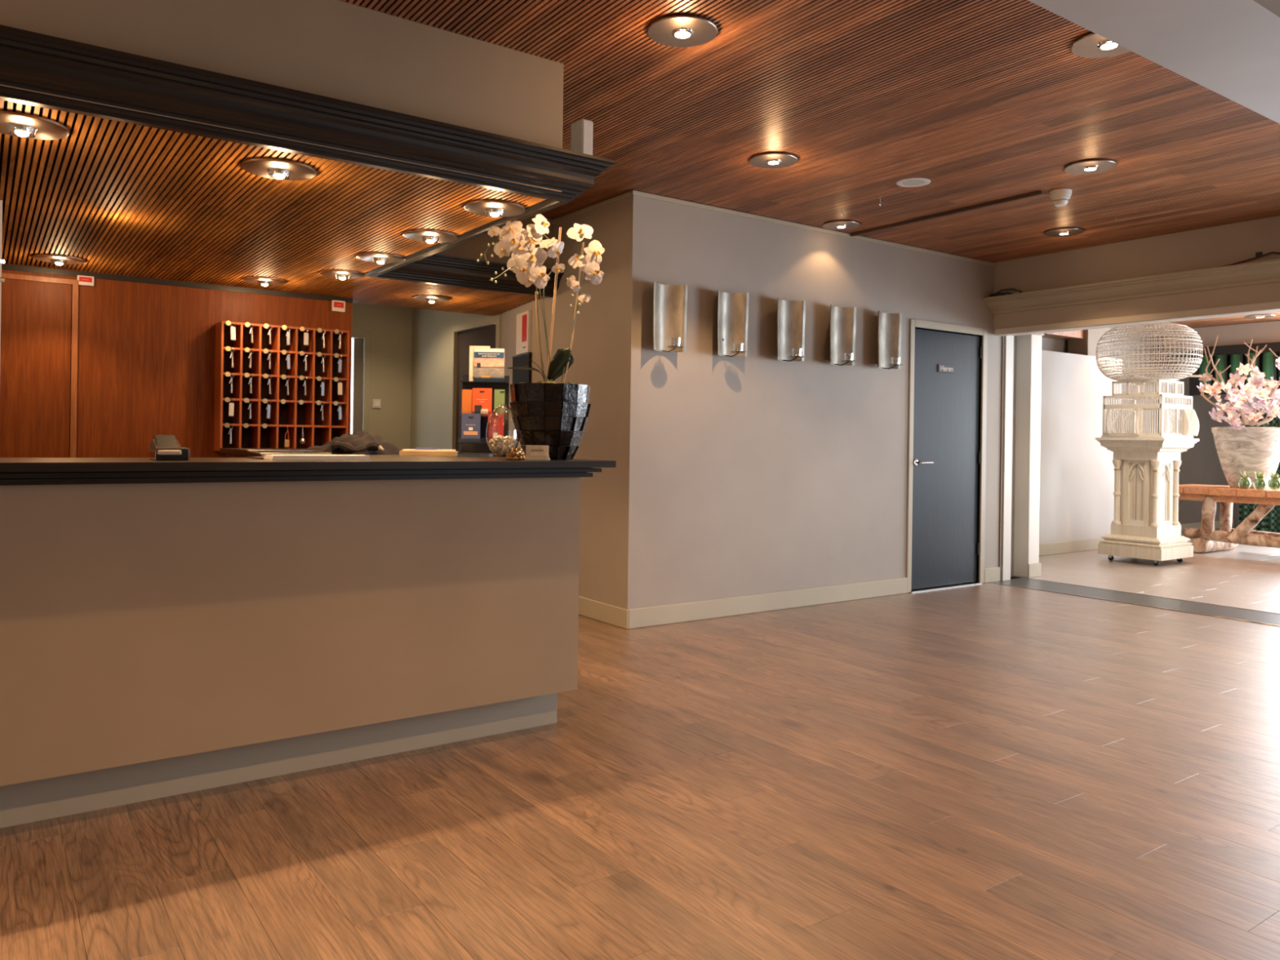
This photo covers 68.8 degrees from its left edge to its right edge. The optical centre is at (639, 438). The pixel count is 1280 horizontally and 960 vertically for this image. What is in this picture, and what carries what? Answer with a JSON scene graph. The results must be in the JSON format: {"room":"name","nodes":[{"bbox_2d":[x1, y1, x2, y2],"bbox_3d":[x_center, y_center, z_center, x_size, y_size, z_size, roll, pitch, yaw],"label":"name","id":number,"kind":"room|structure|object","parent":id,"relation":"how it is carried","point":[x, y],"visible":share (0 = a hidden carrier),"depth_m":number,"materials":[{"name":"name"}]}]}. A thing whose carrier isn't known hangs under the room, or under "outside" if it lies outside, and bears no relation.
{"room":"hotel lobby","nodes":[
{"label":"hotel lobby","id":0,"kind":"room"},
{"bbox_2d":[1,261,352,457],"bbox_3d":[-3.677,-0.006,5.929,3.646,2.310,0.172,1,0,-35],"label":"wall","id":1,"kind":"structure","parent":0,"point":[146,346],"depth_m":6.17,"materials":[{"name":"brown wood"}]},
{"bbox_2d":[0,272,78,457],"bbox_3d":[-4.134,0.067,5.494,1.400,2.150,0.034,1,0,-35],"label":"door","id":2,"kind":"structure","parent":1,"relation":"in","point":[39,315],"depth_m":5.78,"materials":[{"name":"brown wood"}]},
{"bbox_2d":[76,275,93,286],"bbox_3d":[-3.513,-1.001,5.917,0.093,0.060,0.020,1,0,-35],"label":"sign","id":3,"kind":"object","parent":1,"relation":"attached to","point":[82,280],"visible":1,"depth_m":5.91,"materials":[{"name":"white plastic"}]},
{"bbox_2d":[213,320,349,451],"bbox_3d":[-2.498,-0.349,6.544,0.855,0.872,0.202,1,0,-35],"label":"key rack","id":4,"kind":"object","parent":1,"relation":"attached to","point":[295,410],"visible":0.98,"depth_m":6.54,"materials":[{"name":"brown wood"}]},
{"bbox_2d":[222,423,346,427],"bbox_3d":[-2.500,-0.090,6.541,0.826,0.014,0.186,1,0,-35],"label":"shelf","id":5,"kind":"object","parent":4,"relation":"attached to","point":[224,425],"depth_m":6.50,"materials":[{"name":"brown wood"}]},
{"bbox_2d":[222,397,346,404],"bbox_3d":[-2.497,-0.261,6.541,0.826,0.014,0.186,1,0,-35],"label":"shelf","id":6,"kind":"object","parent":4,"relation":"attached to","point":[237,401],"depth_m":6.52,"materials":[{"name":"brown wood"}]},
{"bbox_2d":[222,372,346,381],"bbox_3d":[-2.495,-0.432,6.541,0.826,0.014,0.186,1,0,-35],"label":"shelf","id":7,"kind":"object","parent":4,"relation":"attached to","point":[263,376],"depth_m":6.51,"materials":[{"name":"brown wood"}]},
{"bbox_2d":[223,346,346,358],"bbox_3d":[-2.493,-0.602,6.541,0.826,0.014,0.186,1,0,-35],"label":"shelf","id":8,"kind":"object","parent":4,"relation":"attached to","point":[276,351],"depth_m":6.52,"materials":[{"name":"brown wood"}]},
{"bbox_2d":[223,320,347,334],"bbox_3d":[-2.490,-0.773,6.541,0.826,0.014,0.186,1,0,-35],"label":"shelf","id":9,"kind":"object","parent":4,"relation":"attached to","point":[227,325],"depth_m":6.50,"materials":[{"name":"brown wood"}]},
{"bbox_2d":[331,300,345,311],"bbox_3d":[-2.208,-0.971,6.841,0.095,0.080,0.020,1,0,-35],"label":"sign","id":10,"kind":"object","parent":1,"relation":"attached to","point":[336,305],"visible":1,"depth_m":6.83,"materials":[{"name":"white plastic"}]},
{"bbox_2d":[351,302,412,450],"bbox_3d":[-3.179,-0.194,8.738,2.100,2.700,0.140,1,0,-35],"label":"wall","id":11,"kind":"structure","parent":0,"point":[390,327],"depth_m":9.15,"materials":[{"name":"paint"}]},
{"bbox_2d":[350,337,353,434],"bbox_3d":[-2.829,0.091,8.957,0.130,2.119,0.010,1,0,-35],"label":"window","id":12,"kind":"structure","parent":11,"relation":"in","point":[352,338],"depth_m":8.99,"materials":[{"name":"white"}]},
{"bbox_2d":[351,337,363,433],"bbox_3d":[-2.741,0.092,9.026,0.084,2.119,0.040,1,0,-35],"label":"door","id":13,"kind":"structure","parent":11,"relation":"in","point":[357,343],"depth_m":9.01,"materials":[{"name":"grey paint"}]},
{"bbox_2d":[351,331,370,433],"bbox_3d":[-2.761,0.067,8.940,0.340,2.190,0.014,1,0,-35],"label":"trim","id":14,"kind":"structure","parent":11,"relation":"attached to","point":[366,335],"depth_m":9.01,"materials":[{"name":"paint"}]},
{"bbox_2d":[410,307,502,449],"bbox_3d":[-1.658,-0.173,8.527,0.140,2.700,1.960,1,0,-35],"label":"wall","id":15,"kind":"structure","parent":0,"point":[431,335],"depth_m":8.84,"materials":[{"name":"paint"}]},
{"bbox_2d":[449,315,500,449],"bbox_3d":[-1.447,0.080,8.091,0.015,2.200,0.960,1,0,-35],"label":"trim","id":16,"kind":"structure","parent":15,"relation":"attached to","point":[495,320],"depth_m":8.43,"materials":[{"name":"paint"}]},
{"bbox_2d":[455,324,495,453],"bbox_3d":[-1.420,0.106,8.134,0.040,2.128,0.799,1,0,-35],"label":"door","id":17,"kind":"structure","parent":15,"relation":"in","point":[482,336],"depth_m":8.32,"materials":[{"name":"black wood"}]},
{"bbox_2d":[501,300,533,456],"bbox_3d":[-0.922,-0.113,7.356,0.138,2.600,0.843,1,0,-25],"label":"wall","id":18,"kind":"structure","parent":0,"point":[508,332],"depth_m":7.44,"materials":[{"name":"beige paint"}]},
{"bbox_2d":[511,352,532,383],"bbox_3d":[-0.905,-0.478,7.129,0.026,0.330,0.430,1,0,-25],"label":"board","id":19,"kind":"object","parent":18,"relation":"attached to","point":[519,375],"visible":0.71,"depth_m":7.09,"materials":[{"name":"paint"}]},
{"bbox_2d":[515,310,531,355],"bbox_3d":[-0.885,-0.802,7.092,0.026,0.310,0.300,1,0,-25],"label":"sign","id":20,"kind":"object","parent":18,"relation":"attached to","point":[523,331],"visible":1,"depth_m":7.04,"materials":[{"name":"white paper"}]},
{"bbox_2d":[531,194,621,605],"bbox_3d":[-0.418,-0.213,6.513,0.140,2.815,1.154,1,0,-35],"label":"wall","id":21,"kind":"structure","parent":0,"point":[594,353],"depth_m":6.22,"materials":[{"name":"beige paint"}]},
{"bbox_2d":[578,595,628,629],"bbox_3d":[-0.453,1.131,6.402,0.014,0.125,1.302,1,0,-35],"label":"baseboard","id":22,"kind":"structure","parent":21,"relation":"attached to","point":[606,613],"depth_m":6.08,"materials":[{"name":"paint"}]},
{"bbox_2d":[0,526,1279,959],"bbox_3d":[3.844,1.314,5.795,19.000,0.120,13.400,1,0,-35],"label":"floor","id":23,"kind":"structure","parent":0,"point":[985,771],"depth_m":2.96,"materials":[{"name":"brown wood"}]},
{"bbox_2d":[0,448,615,828],"bbox_3d":[-2.321,0.614,4.085,3.344,1.107,2.940,1,0,-35],"label":"reception desk","id":24,"kind":"object","parent":23,"relation":"on","point":[168,628],"visible":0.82,"depth_m":3.16,"materials":[{"name":"paint"}]},
{"bbox_2d":[0,200,4,352],"bbox_3d":[-2.963,-0.500,4.012,0.385,1.102,0.031,1,0,-35],"label":"glass screen","id":25,"kind":"object","parent":24,"relation":"on","point":[2,261],"visible":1,"depth_m":4.11,"materials":[{"name":"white glass"}]},
{"bbox_2d":[148,435,189,460],"bbox_3d":[-1.566,0.029,3.112,0.106,0.083,0.160,1,0,-35],"label":"card terminal","id":26,"kind":"object","parent":24,"relation":"on","point":[162,447],"visible":1,"depth_m":3.07,"materials":[{"name":"grey plastic"}]},
{"bbox_2d":[246,449,331,458],"bbox_3d":[-1.327,0.059,3.526,0.256,0.030,0.217,1,0,-35],"label":"document tray","id":27,"kind":"object","parent":24,"relation":"on","point":[262,452],"visible":0.63,"depth_m":3.50,"materials":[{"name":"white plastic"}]},
{"bbox_2d":[0,448,615,471],"bbox_3d":[-2.313,0.074,4.085,3.344,0.027,2.940,1,0,-35],"label":"countertop","id":28,"kind":"structure","parent":24,"relation":"on","point":[377,461],"depth_m":3.17,"materials":[{"name":"black stone"}]},
{"bbox_2d":[263,454,370,460],"bbox_3d":[-1.176,0.068,3.407,0.348,0.017,0.120,1,0,-35],"label":"paper pad","id":29,"kind":"object","parent":24,"relation":"on","point":[273,457],"visible":1,"depth_m":3.35,"materials":[{"name":"white paper"}]},
{"bbox_2d":[306,430,399,454],"bbox_3d":[-1.417,0.017,4.583,0.444,0.116,0.332,1,0,22],"label":"jacket","id":30,"kind":"object","parent":24,"relation":"on","point":[361,442],"visible":0.95,"depth_m":4.48,"materials":[{"name":"fabric"}]},
{"bbox_2d":[399,447,457,456],"bbox_3d":[-0.991,0.061,4.395,0.260,0.036,0.180,1,0,-9],"label":"folder","id":31,"kind":"object","parent":24,"relation":"on","point":[416,451],"visible":0.98,"depth_m":4.32,"materials":[{"name":"paper"}]},
{"bbox_2d":[457,453,493,457],"bbox_3d":[-0.753,0.075,4.282,0.140,0.014,0.200,1,0,-4],"label":"folder","id":32,"kind":"object","parent":24,"relation":"on","point":[460,455],"visible":0.93,"depth_m":4.18,"materials":[{"name":"paper"}]},
{"bbox_2d":[457,375,509,456],"bbox_3d":[-0.764,-0.115,4.566,0.236,0.394,0.140,1,0,0],"label":"stand","id":33,"kind":"object","parent":24,"relation":"on","point":[482,446],"visible":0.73,"depth_m":4.61,"materials":[{"name":"black plastic"}]},
{"bbox_2d":[462,389,472,413],"bbox_3d":[-0.843,-0.176,4.566,0.055,0.128,0.006,1,0,0],"label":"leaflet","id":34,"kind":"object","parent":33,"relation":"on","point":[467,394],"visible":0.79,"depth_m":4.56,"materials":[{"name":"orange paper"}]},
{"bbox_2d":[461,413,480,442],"bbox_3d":[-0.818,-0.052,4.515,0.090,0.140,0.008,1,0,0],"label":"leaflet","id":35,"kind":"object","parent":33,"relation":"on","point":[470,423],"visible":1,"depth_m":4.51,"materials":[{"name":"paper"}]},
{"bbox_2d":[469,346,489,381],"bbox_3d":[-0.790,-0.369,4.601,0.100,0.175,0.006,1,0,0],"label":"brochure","id":36,"kind":"object","parent":33,"relation":"on","point":[471,348],"visible":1,"depth_m":4.60,"materials":[{"name":"paper"}]},
{"bbox_2d":[471,387,492,416],"bbox_3d":[-0.770,-0.179,4.553,0.094,0.135,0.008,1,0,0],"label":"leaflet","id":37,"kind":"object","parent":33,"relation":"on","point":[482,397],"visible":1,"depth_m":4.55,"materials":[{"name":"paper"}]},
{"bbox_2d":[459,415,507,417],"bbox_3d":[-0.764,-0.108,4.566,0.230,0.006,0.032,1,0,0],"label":"shelf","id":38,"kind":"object","parent":33,"relation":"attached to","point":[482,416],"depth_m":4.55,"materials":[{"name":"black plastic"}]},
{"bbox_2d":[473,348,504,381],"bbox_3d":[-0.740,-0.362,4.581,0.150,0.162,0.008,1,0,0],"label":"brochure","id":39,"kind":"object","parent":33,"relation":"on","point":[487,362],"visible":1,"depth_m":4.58,"materials":[{"name":"white paper"}]},
{"bbox_2d":[488,413,503,443],"bbox_3d":[-0.698,-0.050,4.515,0.075,0.140,0.008,1,0,0],"label":"leaflet","id":40,"kind":"object","parent":33,"relation":"on","point":[492,431],"visible":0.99,"depth_m":4.51,"materials":[{"name":"red paper"}]},
{"bbox_2d":[493,389,504,416],"bbox_3d":[-0.686,-0.175,4.557,0.050,0.130,0.007,1,0,0],"label":"leaflet","id":41,"kind":"object","parent":33,"relation":"on","point":[499,393],"visible":0.96,"depth_m":4.55,"materials":[{"name":"green paper"}]},
{"bbox_2d":[485,404,519,457],"bbox_3d":[-0.559,-0.032,3.812,0.137,0.213,0.137,1,0,-35],"label":"glass vase","id":42,"kind":"object","parent":24,"relation":"on","point":[511,441],"visible":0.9,"depth_m":3.79,"materials":[{"name":"clear glass"}]},
{"bbox_2d":[505,447,525,460],"bbox_3d":[-0.493,0.060,3.701,0.079,0.052,0.080,1,0,-35],"label":"ornament","id":43,"kind":"object","parent":24,"relation":"on","point":[515,453],"visible":1,"depth_m":3.68,"materials":[{"name":"gold metal"}]},
{"bbox_2d":[524,444,550,460],"bbox_3d":[-0.419,0.057,3.820,0.100,0.060,0.044,1,0,0],"label":"card holder","id":44,"kind":"object","parent":24,"relation":"on","point":[536,452],"visible":1,"depth_m":3.81,"materials":[{"name":"white plastic"}]},
{"bbox_2d":[476,213,604,459],"bbox_3d":[-0.416,-0.431,3.933,0.450,1.036,0.349,1,0,-35],"label":"potted orchid","id":45,"kind":"object","parent":24,"relation":"on","point":[553,415],"visible":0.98,"depth_m":3.91,"materials":[{"name":"black tile"}]},
{"bbox_2d":[989,575,1279,626],"bbox_3d":[5.170,1.272,5.472,0.530,0.011,6.942,1,0,-35],"label":"threshold","id":46,"kind":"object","parent":23,"relation":"in","point":[1273,619],"depth_m":7.22,"materials":[{"name":"metal"}]},
{"bbox_2d":[1097,440,1196,565],"bbox_3d":[5.248,0.648,9.685,0.694,1.250,0.664,1,0,-35],"label":"pedestal","id":47,"kind":"object","parent":23,"relation":"on","point":[1146,526],"visible":1,"depth_m":9.54,"materials":[{"name":"white wood"}]},
{"bbox_2d":[1095,322,1203,441],"bbox_3d":[5.265,-0.583,9.685,0.974,1.211,0.975,1,0,-38],"label":"birdcage","id":48,"kind":"object","parent":47,"relation":"on","point":[1189,422],"visible":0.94,"depth_m":9.50,"materials":[{"name":"white metal"}]},
{"bbox_2d":[1101,435,1193,438],"bbox_3d":[5.258,-0.020,9.685,0.650,0.025,0.620,1,0,-35],"label":"tray","id":49,"kind":"object","parent":48,"relation":"attached to","point":[1102,436],"depth_m":9.46,"materials":[{"name":"white metal"}]},
{"bbox_2d":[1178,484,1279,553],"bbox_3d":[7.048,0.926,10.056,0.859,0.747,2.458,1,0,-35],"label":"table","id":50,"kind":"object","parent":23,"relation":"on","point":[1206,540],"visible":0.97,"depth_m":10.38,"materials":[{"name":"brown wood"}]},
{"bbox_2d":[1196,335,1279,488],"bbox_3d":[6.806,-0.306,10.437,1.161,1.709,0.870,1,0,1],"label":"potted magnolia","id":51,"kind":"object","parent":50,"relation":"on","point":[1239,447],"visible":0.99,"depth_m":10.26,"materials":[{"name":"plant"}]},
{"bbox_2d":[1211,426,1279,488],"bbox_3d":[6.827,0.211,10.467,0.732,0.675,0.732,1,0,-35],"label":"pot","id":52,"kind":"object","parent":51,"relation":"attached to","point":[1251,450],"depth_m":10.24,"materials":[{"name":"ceramic"}]},
{"bbox_2d":[1237,471,1251,488],"bbox_3d":[6.587,0.450,10.177,0.128,0.191,0.128,1,0,-35],"label":"jar","id":53,"kind":"object","parent":50,"relation":"on","point":[1244,482],"visible":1,"depth_m":10.16,"materials":[{"name":"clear glass"}]},
{"bbox_2d":[1253,471,1266,489],"bbox_3d":[6.674,0.451,10.055,0.128,0.191,0.128,1,0,-20],"label":"jar","id":54,"kind":"object","parent":50,"relation":"on","point":[1260,482],"visible":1,"depth_m":10.04,"materials":[{"name":"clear glass"}]},
{"bbox_2d":[1267,472,1279,490],"bbox_3d":[6.755,0.452,9.940,0.128,0.191,0.128,1,0,-4],"label":"jar","id":55,"kind":"object","parent":50,"relation":"on","point":[1273,484],"visible":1,"depth_m":9.93,"materials":[{"name":"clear glass"}]},
{"bbox_2d":[615,189,1001,609],"bbox_3d":[1.512,-0.186,7.085,3.952,2.815,0.140,1,0,-35],"label":"wall","id":56,"kind":"structure","parent":0,"point":[757,473],"depth_m":6.56,"materials":[{"name":"beige paint"}]},
{"bbox_2d":[653,280,687,351],"bbox_3d":[0.192,-0.769,5.929,0.195,0.440,0.195,1,0,10],"label":"wall sconce","id":57,"kind":"object","parent":56,"relation":"attached to","point":[670,301],"visible":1,"depth_m":6.01,"materials":[{"name":"grey metal"}]},
{"bbox_2d":[717,288,748,356],"bbox_3d":[0.620,-0.765,6.232,0.195,0.440,0.195,1,0,10],"label":"wall sconce","id":58,"kind":"object","parent":56,"relation":"attached to","point":[732,308],"visible":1,"depth_m":6.31,"materials":[{"name":"silver metal"}]},
{"bbox_2d":[551,190,995,266],"bbox_3d":[1.217,-1.529,7.388,3.814,0.026,1.020,1,0,-35],"label":"trim","id":59,"kind":"structure","parent":56,"relation":"attached to","point":[631,193],"depth_m":6.54,"materials":[{"name":"paint"}]},
{"bbox_2d":[777,297,805,361],"bbox_3d":[1.060,-0.760,6.543,0.195,0.440,0.195,1,0,10],"label":"wall sconce","id":60,"kind":"object","parent":56,"relation":"attached to","point":[791,314],"visible":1,"depth_m":6.62,"materials":[{"name":"silver metal"}]},
{"bbox_2d":[627,566,999,629],"bbox_3d":[1.532,1.159,7.017,3.937,0.125,0.014,1,0,-35],"label":"baseboard","id":61,"kind":"structure","parent":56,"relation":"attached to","point":[642,617],"depth_m":6.55,"materials":[{"name":"paint"}]},
{"bbox_2d":[829,304,856,365],"bbox_3d":[1.488,-0.756,6.846,0.195,0.440,0.195,1,0,10],"label":"wall sconce","id":62,"kind":"object","parent":56,"relation":"attached to","point":[842,323],"visible":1,"depth_m":6.93,"materials":[{"name":"silver metal"}]},
{"bbox_2d":[877,310,902,368],"bbox_3d":[1.913,-0.751,7.146,0.195,0.440,0.195,1,0,10],"label":"wall sconce","id":63,"kind":"object","parent":56,"relation":"attached to","point":[889,325],"visible":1,"depth_m":7.23,"materials":[{"name":"silver metal"}]},
{"bbox_2d":[910,582,982,593],"bbox_3d":[2.529,1.232,7.720,0.925,0.014,0.040,1,0,-35],"label":"trim","id":64,"kind":"structure","parent":56,"relation":"attached to","point":[976,583],"depth_m":7.70,"materials":[{"name":"metal"}]},
{"bbox_2d":[911,328,982,590],"bbox_3d":[2.549,0.169,7.732,0.896,2.103,0.112,1,0,-35],"label":"door","id":65,"kind":"structure","parent":56,"relation":"in","point":[945,548],"depth_m":7.74,"materials":[{"name":"paint"}]},
{"bbox_2d":[906,319,987,593],"bbox_3d":[2.524,0.143,7.771,1.020,2.185,0.114,1,0,-35],"label":"trim","id":66,"kind":"structure","parent":56,"relation":"attached to","point":[913,323],"depth_m":7.82,"materials":[{"name":"paint"}]},
{"bbox_2d":[999,336,1004,581],"bbox_3d":[3.126,0.149,8.218,0.030,2.190,0.140,1,0,-35],"label":"trim","id":67,"kind":"structure","parent":56,"relation":"attached to","point":[1002,337],"depth_m":8.16,"materials":[{"name":"grey paint"}]},
{"bbox_2d":[982,258,1279,314],"bbox_3d":[5.581,-1.104,4.391,0.160,0.128,8.941,1,0,-35],"label":"trim","id":68,"kind":"structure","parent":56,"relation":"attached to","point":[1268,271],"depth_m":6.97,"materials":[{"name":"paint"}]},
{"bbox_2d":[988,288,1021,297],"bbox_3d":[3.091,-1.237,7.897,0.100,0.066,0.258,1,0,-35],"label":"loose cable","id":69,"kind":"object","parent":68,"relation":"on","point":[997,294],"visible":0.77,"depth_m":7.88,"materials":[{"name":"black plastic"}]},
{"bbox_2d":[993,215,1279,335],"bbox_3d":[5.908,-1.295,4.713,0.740,0.775,9.292,1,0,-35],"label":"beam","id":70,"kind":"structure","parent":56,"relation":"attached to","point":[1215,246],"depth_m":7.04,"materials":[{"name":"paint"}]},
{"bbox_2d":[341,0,1279,262],"bbox_3d":[1.204,-1.573,5.393,6.160,0.050,4.540,1,0,-35],"label":"ceiling","id":71,"kind":"structure","parent":0,"point":[984,101],"depth_m":4.49,"materials":[{"name":"brown wood"}]},
{"bbox_2d":[0,0,616,315],"bbox_3d":[-2.090,-1.312,4.868,4.781,0.625,3.816,1,0,-35],"label":"ceiling canopy","id":72,"kind":"object","parent":71,"relation":"in","point":[40,127],"depth_m":3.62,"materials":[{"name":"beige paint"}]},
{"bbox_2d":[570,119,599,174],"bbox_3d":[-0.318,-1.303,4.172,0.210,0.252,0.200,1,0,-35],"label":"junction box","id":73,"kind":"object","parent":72,"relation":"on","point":[581,140],"visible":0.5,"depth_m":4.18,"materials":[{"name":"white plastic"}]},
{"bbox_2d":[647,13,717,47],"bbox_3d":[0.163,-1.552,3.567,0.268,0.021,0.268,1,0,-35],"label":"recessed light","id":74,"kind":"object","parent":71,"relation":"in","point":[678,30],"visible":1,"depth_m":3.54,"materials":[{"name":"silver metal"}]},
{"bbox_2d":[749,151,798,168],"bbox_3d":[0.743,-1.544,5.195,0.268,0.021,0.268,1,0,-35],"label":"recessed light","id":75,"kind":"object","parent":71,"relation":"in","point":[771,159],"visible":1,"depth_m":5.16,"materials":[{"name":"silver metal"}]},
{"bbox_2d":[822,219,860,230],"bbox_3d":[1.450,-1.534,6.725,0.268,0.021,0.268,1,0,-35],"label":"recessed light","id":76,"kind":"object","parent":71,"relation":"in","point":[843,224],"visible":1,"depth_m":6.69,"materials":[{"name":"silver metal"}]},
{"bbox_2d":[896,177,930,186],"bbox_3d":[1.646,-1.539,5.619,0.200,0.006,0.200,1,0,-35],"label":"ceiling speaker","id":77,"kind":"object","parent":71,"relation":"attached to","point":[911,182],"visible":1,"depth_m":5.61,"materials":[{"name":"white plastic"}]},
{"bbox_2d":[902,179,924,186],"bbox_3d":[1.646,-1.540,5.619,0.130,0.002,0.130,1,0,-35],"label":"grille","id":78,"kind":"object","parent":77,"relation":"attached to","point":[907,182],"depth_m":5.62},
{"bbox_2d":[850,191,1041,236],"bbox_3d":[2.033,-1.526,6.396,0.022,0.022,1.539,1,0,-35],"label":"ceiling track","id":79,"kind":"object","parent":71,"relation":"attached to","point":[1038,193],"visible":1,"depth_m":6.29,"materials":[{"name":"metal"}]},
{"bbox_2d":[1049,188,1071,206],"bbox_3d":[2.597,-1.485,5.767,0.128,0.088,0.128,1,0,-35],"label":"smoke detector","id":80,"kind":"object","parent":71,"relation":"attached to","point":[1060,197],"visible":1,"depth_m":5.73,"materials":[{"name":"white plastic"}]},
{"bbox_2d":[1044,226,1084,236],"bbox_3d":[3.109,-1.511,6.848,0.268,0.021,0.268,1,0,-35],"label":"recessed light","id":81,"kind":"object","parent":71,"relation":"in","point":[1067,231],"visible":1,"depth_m":6.82,"materials":[{"name":"silver metal"}]},
{"bbox_2d":[1064,158,1117,174],"bbox_3d":[2.523,-1.519,5.232,0.268,0.021,0.268,1,0,-35],"label":"recessed light","id":82,"kind":"object","parent":71,"relation":"in","point":[1087,166],"visible":1,"depth_m":5.20,"materials":[{"name":"silver metal"}]},
{"bbox_2d":[1071,31,1131,57],"bbox_3d":[1.816,-1.529,3.615,0.268,0.021,0.268,1,0,-35],"label":"recessed light","id":83,"kind":"object","parent":71,"relation":"in","point":[1091,45],"visible":0.66,"depth_m":3.65,"materials":[{"name":"silver metal"}]},
{"bbox_2d":[1010,335,1016,576],"bbox_3d":[3.433,0.153,8.594,0.664,2.190,0.120,1,0,-35],"label":"wall reveal","id":84,"kind":"structure","parent":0,"point":[1015,336],"depth_m":8.50,"materials":[{"name":"paint"}]},
{"bbox_2d":[1001,335,1013,580],"bbox_3d":[3.188,0.149,8.261,0.120,2.190,0.160,1,0,-35],"label":"trim","id":85,"kind":"structure","parent":84,"relation":"attached to","point":[1009,340],"depth_m":8.19,"materials":[{"name":"white paint"}]},
{"bbox_2d":[1013,333,1041,577],"bbox_3d":[3.525,0.154,8.494,0.170,2.190,0.150,1,0,-35],"label":"wall pier","id":86,"kind":"object","parent":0,"point":[1028,347],"visible":0.91,"depth_m":8.44,"materials":[{"name":"white paint"}]},
{"bbox_2d":[1027,562,1041,577],"bbox_3d":[3.560,1.187,8.428,0.195,0.125,0.014,1,0,-35],"label":"baseboard","id":87,"kind":"object","parent":86,"relation":"attached to","point":[1033,569],"visible":1,"depth_m":8.42,"materials":[{"name":"paint"}]},
{"bbox_2d":[1039,350,1122,555],"bbox_3d":[4.384,0.154,10.150,3.115,2.215,0.094,1,0,-35],"label":"wall","id":88,"kind":"structure","parent":0,"point":[1077,473],"depth_m":10.44,"materials":[{"name":"paint"}]},
{"bbox_2d":[1041,327,1233,524],"bbox_3d":[5.846,-0.218,11.912,7.500,3.000,0.100,1,0,-35],"label":"wall","id":89,"kind":"structure","parent":0,"point":[1201,463],"depth_m":13.21,"materials":[{"name":"paint"}]},
{"bbox_2d":[1041,329,1083,340],"bbox_3d":[4.061,-1.370,10.424,2.840,0.314,0.250,1,0,-35],"label":"trim","id":90,"kind":"structure","parent":89,"relation":"attached to","point":[1072,335],"depth_m":11.02,"materials":[{"name":"brown wood"}]},
{"bbox_2d":[1067,327,1110,358],"bbox_3d":[5.445,-0.199,11.353,0.500,2.950,0.250,1,0,-35],"label":"trim","id":91,"kind":"structure","parent":89,"relation":"attached to","point":[1087,345],"depth_m":11.20,"materials":[{"name":"paint"}]},
{"bbox_2d":[1180,520,1233,532],"bbox_3d":[7.125,1.245,12.761,4.360,0.110,0.014,1,0,-35],"label":"baseboard","id":92,"kind":"structure","parent":89,"relation":"attached to","point":[1197,525],"depth_m":13.32,"materials":[{"name":"paint"}]},
{"bbox_2d":[1163,320,1279,351],"bbox_3d":[9.156,-1.317,10.200,0.300,0.270,6.500,1,0,-35],"label":"trim","id":93,"kind":"structure","parent":89,"relation":"attached to","point":[1266,331],"depth_m":12.05,"materials":[{"name":"paint"}]},
{"bbox_2d":[1027,0,1279,124],"bbox_3d":[0.854,-1.571,2.426,10.160,0.365,0.420,1,0,-35],"label":"ceiling","id":94,"kind":"structure","parent":0,"point":[1229,48],"depth_m":3.18,"materials":[{"name":"paint"}]},
{"bbox_2d":[1143,311,1279,329],"bbox_3d":[7.423,-1.514,9.585,7.645,0.064,7.500,1,0,-35],"label":"ceiling","id":95,"kind":"structure","parent":0,"point":[1234,320],"depth_m":11.80,"materials":[{"name":"brown wood"}]},
{"bbox_2d":[1244,313,1275,318],"bbox_3d":[6.448,-1.377,9.717,0.268,0.234,0.268,1,0,-35],"label":"recessed light","id":96,"kind":"object","parent":95,"relation":"in","point":[1253,316],"visible":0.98,"depth_m":9.68,"materials":[{"name":"silver metal"}]},
{"bbox_2d":[1233,353,1244,527],"bbox_3d":[10.874,-0.148,11.428,0.150,3.000,6.700,1,0,-35],"label":"wall","id":97,"kind":"structure","parent":0,"point":[1236,505],"depth_m":14.00,"materials":[{"name":"grey paint"}]},
{"bbox_3d":[6.492,0.196,3.431,0.235,2.190,6.500,1,0,-35],"label":"wall","id":98,"kind":"structure","parent":0,"visible":0},
{"bbox_2d":[994,301,1279,336],"bbox_3d":[5.748,-0.882,4.499,0.280,0.054,8.921,1,0,-35],"label":"trim","id":99,"kind":"structure","parent":98,"relation":"attached to","point":[1273,306],"depth_m":7.03,"materials":[{"name":"white paint"}]},
{"bbox_3d":[9.535,0.078,9.551,0.200,2.510,4.980,1,0,-35],"label":"wall window","id":100,"kind":"structure","parent":0,"visible":0},
{"bbox_2d":[1189,351,1279,395],"bbox_3d":[7.695,-0.828,12.014,0.060,0.510,1.160,1,0,-35],"label":"window","id":101,"kind":"structure","parent":100,"relation":"attached to","point":[1193,381],"depth_m":12.23,"materials":[{"name":"black glass"}]},
{"bbox_2d":[1191,342,1279,386],"bbox_3d":[7.676,-0.935,11.852,0.118,0.526,1.300,1,0,-35],"label":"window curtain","id":102,"kind":"object","parent":100,"relation":"hanging from","point":[1237,352],"visible":0.48,"depth_m":11.90,"materials":[{"name":"green fabric"}]},
{"bbox_2d":[1238,385,1279,533],"bbox_3d":[7.783,0.316,11.709,0.079,1.945,0.484,1,0,-35],"label":"curtain","id":103,"kind":"object","parent":102,"relation":"hanging from","point":[1270,522],"visible":0.06,"depth_m":11.65,"materials":[{"name":"green fabric"}]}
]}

